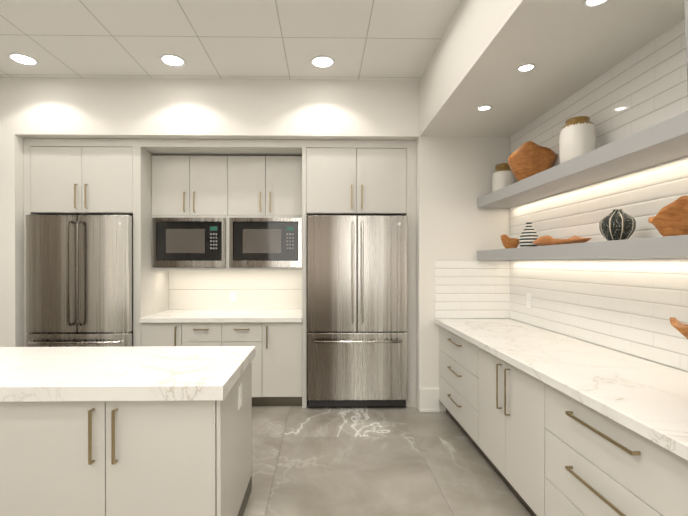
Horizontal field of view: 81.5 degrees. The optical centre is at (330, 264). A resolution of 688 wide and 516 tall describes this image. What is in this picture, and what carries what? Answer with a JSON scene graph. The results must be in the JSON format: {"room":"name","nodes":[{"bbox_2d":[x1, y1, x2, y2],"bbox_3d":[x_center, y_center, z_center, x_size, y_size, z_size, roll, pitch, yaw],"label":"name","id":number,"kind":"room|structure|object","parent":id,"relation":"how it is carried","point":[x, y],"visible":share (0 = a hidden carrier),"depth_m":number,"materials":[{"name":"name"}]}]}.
{"room":"kitchen","nodes":[
{"label":"kitchen","id":0,"kind":"room"},
{"bbox_2d":[0,0,461,80],"bbox_3d":[-0.604,-1.685,1.080,5.850,0.100,6.800,0,0,-1],"label":"ceiling","id":1,"kind":"structure","parent":0,"point":[291,39],"depth_m":2.89,"materials":[{"name":"tile"}]},
{"bbox_2d":[7,53,38,65],"bbox_3d":[-2.460,-1.640,3.199,0.200,0.006,0.200,0,0,-1],"label":"recessed light","id":2,"kind":"object","parent":1,"relation":"in","point":[22,59],"visible":1,"depth_m":3.20,"materials":[{"name":"white plastic"}]},
{"bbox_2d":[159,54,185,66],"bbox_3d":[-1.270,-1.640,3.219,0.200,0.006,0.200,0,0,-1],"label":"recessed light","id":3,"kind":"object","parent":1,"relation":"in","point":[171,60],"visible":1,"depth_m":3.22,"materials":[{"name":"white plastic"}]},
{"bbox_2d":[310,55,334,67],"bbox_3d":[-0.062,-1.641,3.240,0.200,0.006,0.200,0,0,-1],"label":"recessed light","id":4,"kind":"object","parent":1,"relation":"in","point":[322,61],"visible":1,"depth_m":3.23,"materials":[{"name":"white plastic"}]},
{"bbox_2d":[0,77,509,411],"bbox_3d":[-0.730,-0.162,3.944,5.495,2.970,0.780,0,0,-1],"label":"wall","id":5,"kind":"structure","parent":0,"point":[453,184],"depth_m":3.56,"materials":[{"name":"white paint"}]},
{"bbox_2d":[27,138,150,221],"bbox_3d":[-2.263,-0.805,3.962,0.920,0.676,0.672,0,0,-1],"label":"upper cabinet","id":6,"kind":"object","parent":5,"relation":"attached to","point":[65,176],"depth_m":3.63,"materials":[{"name":"white paint"}]},
{"bbox_2d":[151,146,226,213],"bbox_3d":[-1.368,-0.808,4.092,0.735,0.671,0.442,0,0,-1],"label":"upper cabinet","id":7,"kind":"object","parent":5,"relation":"attached to","point":[184,179],"depth_m":3.87,"materials":[{"name":"white paint"}]},
{"bbox_2d":[147,214,234,269],"bbox_3d":[-1.340,-0.207,4.085,0.789,0.530,0.462,0,0,-1],"label":"upper cabinet","id":8,"kind":"object","parent":5,"relation":"attached to","point":[219,242],"depth_m":3.86,"materials":[{"name":"silver metal"}]},
{"bbox_2d":[152,218,225,266],"bbox_3d":[-1.369,-0.210,4.059,0.702,0.481,0.410,0,0,-1],"label":"microwave","id":9,"kind":"object","parent":8,"relation":"in","point":[176,242],"depth_m":3.86,"materials":[{"name":"silver metal"}]},
{"bbox_2d":[227,146,306,217],"bbox_3d":[-0.633,-0.808,4.104,0.735,0.671,0.442,0,0,-1],"label":"upper cabinet","id":10,"kind":"object","parent":5,"relation":"attached to","point":[260,179],"depth_m":3.88,"materials":[{"name":"white paint"}]},
{"bbox_2d":[235,214,306,269],"bbox_3d":[-0.660,-0.207,4.096,0.789,0.530,0.462,0,0,-1],"label":"upper cabinet","id":11,"kind":"object","parent":5,"relation":"attached to","point":[262,241],"depth_m":3.87,"materials":[{"name":"silver metal"}]},
{"bbox_2d":[229,218,301,266],"bbox_3d":[-0.630,-0.210,4.071,0.702,0.481,0.410,0,0,-1],"label":"microwave","id":12,"kind":"object","parent":11,"relation":"in","point":[253,242],"depth_m":3.87,"materials":[{"name":"silver metal"}]},
{"bbox_2d":[303,140,406,215],"bbox_3d":[0.237,-0.805,4.004,0.920,0.676,0.672,0,0,-1],"label":"upper cabinet","id":13,"kind":"object","parent":5,"relation":"attached to","point":[341,177],"depth_m":3.67,"materials":[{"name":"white paint"}]},
{"bbox_2d":[419,388,439,411],"bbox_3d":[-1.246,1.220,3.539,4.450,0.210,0.024,0,0,-1],"label":"baseboard","id":14,"kind":"structure","parent":5,"relation":"attached to","point":[429,399],"depth_m":3.57,"materials":[{"name":"white paint"}]},
{"bbox_2d":[435,260,509,318],"bbox_3d":[1.277,0.227,3.586,0.677,0.524,0.008,0,0,-1],"label":"wall tile","id":15,"kind":"structure","parent":5,"relation":"attached to","point":[472,289],"depth_m":3.58,"materials":[{"name":"white tile"}]},
{"bbox_2d":[243,400,530,515],"bbox_3d":[-0.604,1.385,1.092,5.850,0.100,6.800,0,0,-1],"label":"floor","id":16,"kind":"structure","parent":0,"point":[362,461],"depth_m":2.61,"materials":[{"name":"tile"}]},
{"bbox_2d":[26,214,132,346],"bbox_3d":[-2.261,0.437,3.871,0.910,1.773,0.780,0,0,-1],"label":"fridge","id":17,"kind":"object","parent":16,"relation":"on","point":[79,280],"visible":0.69,"depth_m":3.56,"materials":[{"name":"grey metal"}]},
{"bbox_2d":[0,358,253,515],"bbox_3d":[-1.520,0.944,1.991,2.130,0.776,0.748,0,0,-1],"label":"kitchen island","id":18,"kind":"object","parent":16,"relation":"on","point":[133,431],"depth_m":1.66,"materials":[{"name":"wood"}]},
{"bbox_2d":[0,346,254,397],"bbox_3d":[-1.530,0.526,2.003,2.170,0.060,0.780,0,0,-1],"label":"island countertop","id":19,"kind":"structure","parent":18,"relation":"on","point":[141,371],"depth_m":1.85,"materials":[{"name":"white stone"}]},
{"bbox_2d":[139,322,182,345],"bbox_3d":[-1.549,0.926,3.981,0.368,0.795,0.672,0,0,-1],"label":"base cabinet","id":20,"kind":"object","parent":16,"relation":"on","point":[150,333],"depth_m":3.64,"materials":[{"name":"white paint"}]},
{"bbox_2d":[183,322,262,405],"bbox_3d":[-0.998,0.926,3.990,0.734,0.795,0.672,0,0,-1],"label":"base cabinet","id":21,"kind":"object","parent":16,"relation":"on","point":[194,333],"depth_m":3.66,"materials":[{"name":"white paint"}]},
{"bbox_2d":[263,314,306,407],"bbox_3d":[-0.447,0.926,4.000,0.368,0.795,0.672,0,0,-1],"label":"base cabinet","id":22,"kind":"object","parent":16,"relation":"on","point":[284,343],"depth_m":3.66,"materials":[{"name":"white paint"}]},
{"bbox_2d":[139,310,306,321],"bbox_3d":[-0.998,0.508,3.968,1.468,0.040,0.690,0,0,-1],"label":"countertop","id":23,"kind":"structure","parent":22,"relation":"on","point":[164,315],"depth_m":3.73,"materials":[{"name":"white stone"}]},
{"bbox_2d":[307,215,406,406],"bbox_3d":[0.238,0.437,3.913,0.910,1.773,0.780,0,0,-1],"label":"fridge","id":24,"kind":"object","parent":16,"relation":"on","point":[356,311],"visible":1,"depth_m":3.60,"materials":[{"name":"grey metal"}]},
{"bbox_2d":[439,327,474,445],"bbox_3d":[1.309,0.929,3.137,0.643,0.796,0.908,0,0,-1],"label":"base cabinet","id":25,"kind":"object","parent":16,"relation":"on","point":[456,356],"depth_m":3.07,"materials":[{"name":"white paint"}]},
{"bbox_2d":[475,347,538,515],"bbox_3d":[1.323,0.933,2.283,0.643,0.796,0.800,0,0,-1],"label":"base cabinet","id":26,"kind":"object","parent":16,"relation":"on","point":[506,399],"depth_m":2.23,"materials":[{"name":"white paint"}]},
{"bbox_2d":[539,383,687,515],"bbox_3d":[1.336,0.936,1.493,0.643,0.796,0.780,0,0,-1],"label":"base cabinet","id":27,"kind":"object","parent":16,"relation":"on","point":[549,423],"depth_m":1.51,"materials":[{"name":"white paint"}]},
{"bbox_2d":[435,319,687,462],"bbox_3d":[1.298,0.514,2.341,0.675,0.040,2.480,0,0,-1],"label":"countertop","id":28,"kind":"structure","parent":27,"relation":"on","point":[647,398],"depth_m":1.80,"materials":[{"name":"white stone"}]},
{"bbox_2d":[670,317,687,338],"bbox_3d":[1.401,0.325,1.355,0.461,0.344,0.369,0,0,-1],"label":"bowl","id":29,"kind":"object","parent":28,"relation":"on","point":[681,327],"visible":1,"depth_m":1.38,"materials":[{"name":"brown wood"}]},
{"bbox_2d":[419,0,684,136],"bbox_3d":[1.232,-1.390,2.336,0.825,0.500,2.493,0,0,-1],"label":"ceiling","id":30,"kind":"structure","parent":0,"point":[484,50],"depth_m":2.29,"materials":[{"name":"white paint"}]},
{"bbox_2d":[477,105,491,110],"bbox_3d":[1.125,-1.139,2.912,0.096,0.006,0.096,0,0,-1],"label":"recessed light","id":31,"kind":"object","parent":30,"relation":"in","point":[484,107],"visible":1,"depth_m":2.91,"materials":[{"name":"white plastic"}]},
{"bbox_2d":[517,63,534,71],"bbox_3d":[1.135,-1.137,2.312,0.096,0.006,0.096,0,0,-1],"label":"recessed light","id":32,"kind":"object","parent":30,"relation":"in","point":[526,67],"visible":1,"depth_m":2.31,"materials":[{"name":"white plastic"}]},
{"bbox_2d":[584,0,607,7],"bbox_3d":[1.145,-1.134,1.712,0.096,0.006,0.096,0,0,-1],"label":"recessed light","id":33,"kind":"object","parent":30,"relation":"in","point":[591,3],"visible":1,"depth_m":1.73,"materials":[{"name":"white plastic"}]},
{"bbox_2d":[512,319,685,371],"bbox_3d":[1.705,-0.155,2.349,0.120,2.970,2.493,0,0,-1],"label":"wall","id":34,"kind":"structure","parent":0,"point":[612,349],"depth_m":2.29,"materials":[{"name":"white tile"}]},
{"bbox_2d":[477,235,687,259],"bbox_3d":[1.488,-0.073,2.342,0.296,0.085,2.481,0,0,-1],"label":"shelf","id":35,"kind":"object","parent":34,"relation":"attached to","point":[660,247],"visible":1,"depth_m":1.99,"materials":[{"name":"grey wood"}]},
{"bbox_2d":[500,234,518,248],"bbox_3d":[1.452,-0.180,3.219,0.145,0.120,0.170,0,0,-1],"label":"bowl","id":36,"kind":"object","parent":35,"relation":"on","point":[507,242],"visible":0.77,"depth_m":3.18,"materials":[{"name":"brown wood"}]},
{"bbox_2d":[519,222,537,246],"bbox_3d":[1.489,-0.217,2.991,0.132,0.195,0.132,0,0,-1],"label":"striped vase","id":37,"kind":"object","parent":35,"relation":"on","point":[528,236],"visible":0.79,"depth_m":2.95,"materials":[{"name":"white ceramic"}]},
{"bbox_2d":[532,235,590,245],"bbox_3d":[1.488,-0.151,2.597,0.190,0.067,0.601,0,0,-1],"label":"tray","id":38,"kind":"object","parent":35,"relation":"on","point":[544,240],"visible":0.83,"depth_m":2.53,"materials":[{"name":"brown wood"}]},
{"bbox_2d":[599,209,635,240],"bbox_3d":[1.504,-0.201,2.091,0.156,0.170,0.156,0,0,-1],"label":"vase","id":39,"kind":"object","parent":35,"relation":"on","point":[617,224],"visible":0.98,"depth_m":2.04,"materials":[{"name":"black ceramic"}]},
{"bbox_2d":[648,196,687,236],"bbox_3d":[1.504,-0.222,1.738,0.181,0.215,0.173,0,0,-1],"label":"bowl","id":40,"kind":"object","parent":35,"relation":"on","point":[670,219],"visible":0.83,"depth_m":1.69,"materials":[{"name":"brown wood"}]},
{"bbox_2d":[477,111,687,207],"bbox_3d":[1.488,-0.543,2.340,0.296,0.085,2.481,0,0,-1],"label":"shelf","id":41,"kind":"object","parent":34,"relation":"attached to","point":[664,141],"visible":1,"depth_m":2.06,"materials":[{"name":"grey wood"}]},
{"bbox_2d":[492,163,513,191],"bbox_3d":[1.482,-0.726,3.419,0.176,0.270,0.176,0,0,-1],"label":"jar","id":42,"kind":"object","parent":41,"relation":"on","point":[503,176],"visible":0.69,"depth_m":3.36,"materials":[{"name":"ceramic"}]},
{"bbox_2d":[508,141,556,180],"bbox_3d":[1.478,-0.729,2.947,0.350,0.279,0.268,0,0,-1],"label":"bowl","id":43,"kind":"object","parent":41,"relation":"on","point":[528,159],"visible":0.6,"depth_m":2.85,"materials":[{"name":"brown wood"}]},
{"bbox_2d":[559,116,596,163],"bbox_3d":[1.498,-0.732,2.419,0.194,0.290,0.194,0,0,-1],"label":"jar","id":44,"kind":"object","parent":41,"relation":"on","point":[577,136],"visible":0.79,"depth_m":2.35,"materials":[{"name":"ceramic"}]},
{"bbox_2d":[510,19,687,371],"bbox_3d":[1.641,-0.323,2.344,0.008,1.634,2.482,0,0,-1],"label":"wall tile","id":45,"kind":"structure","parent":34,"relation":"attached to","point":[630,306],"depth_m":2.27,"materials":[{"name":"white tile"}]},
{"bbox_2d":[527,293,531,307],"bbox_3d":[1.617,0.296,3.246,0.008,0.115,0.072,0,0,-1],"label":"outlet","id":46,"kind":"object","parent":45,"relation":"attached to","point":[529,300],"visible":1,"depth_m":3.23,"materials":[{"name":"white plastic"}]},
{"bbox_2d":[684,0,687,86],"bbox_3d":[1.023,-0.148,0.548,0.290,2.970,0.970,0,0,-1],"label":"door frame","id":47,"kind":"structure","parent":0,"point":[686,16],"depth_m":1.03,"materials":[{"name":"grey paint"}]}
]}

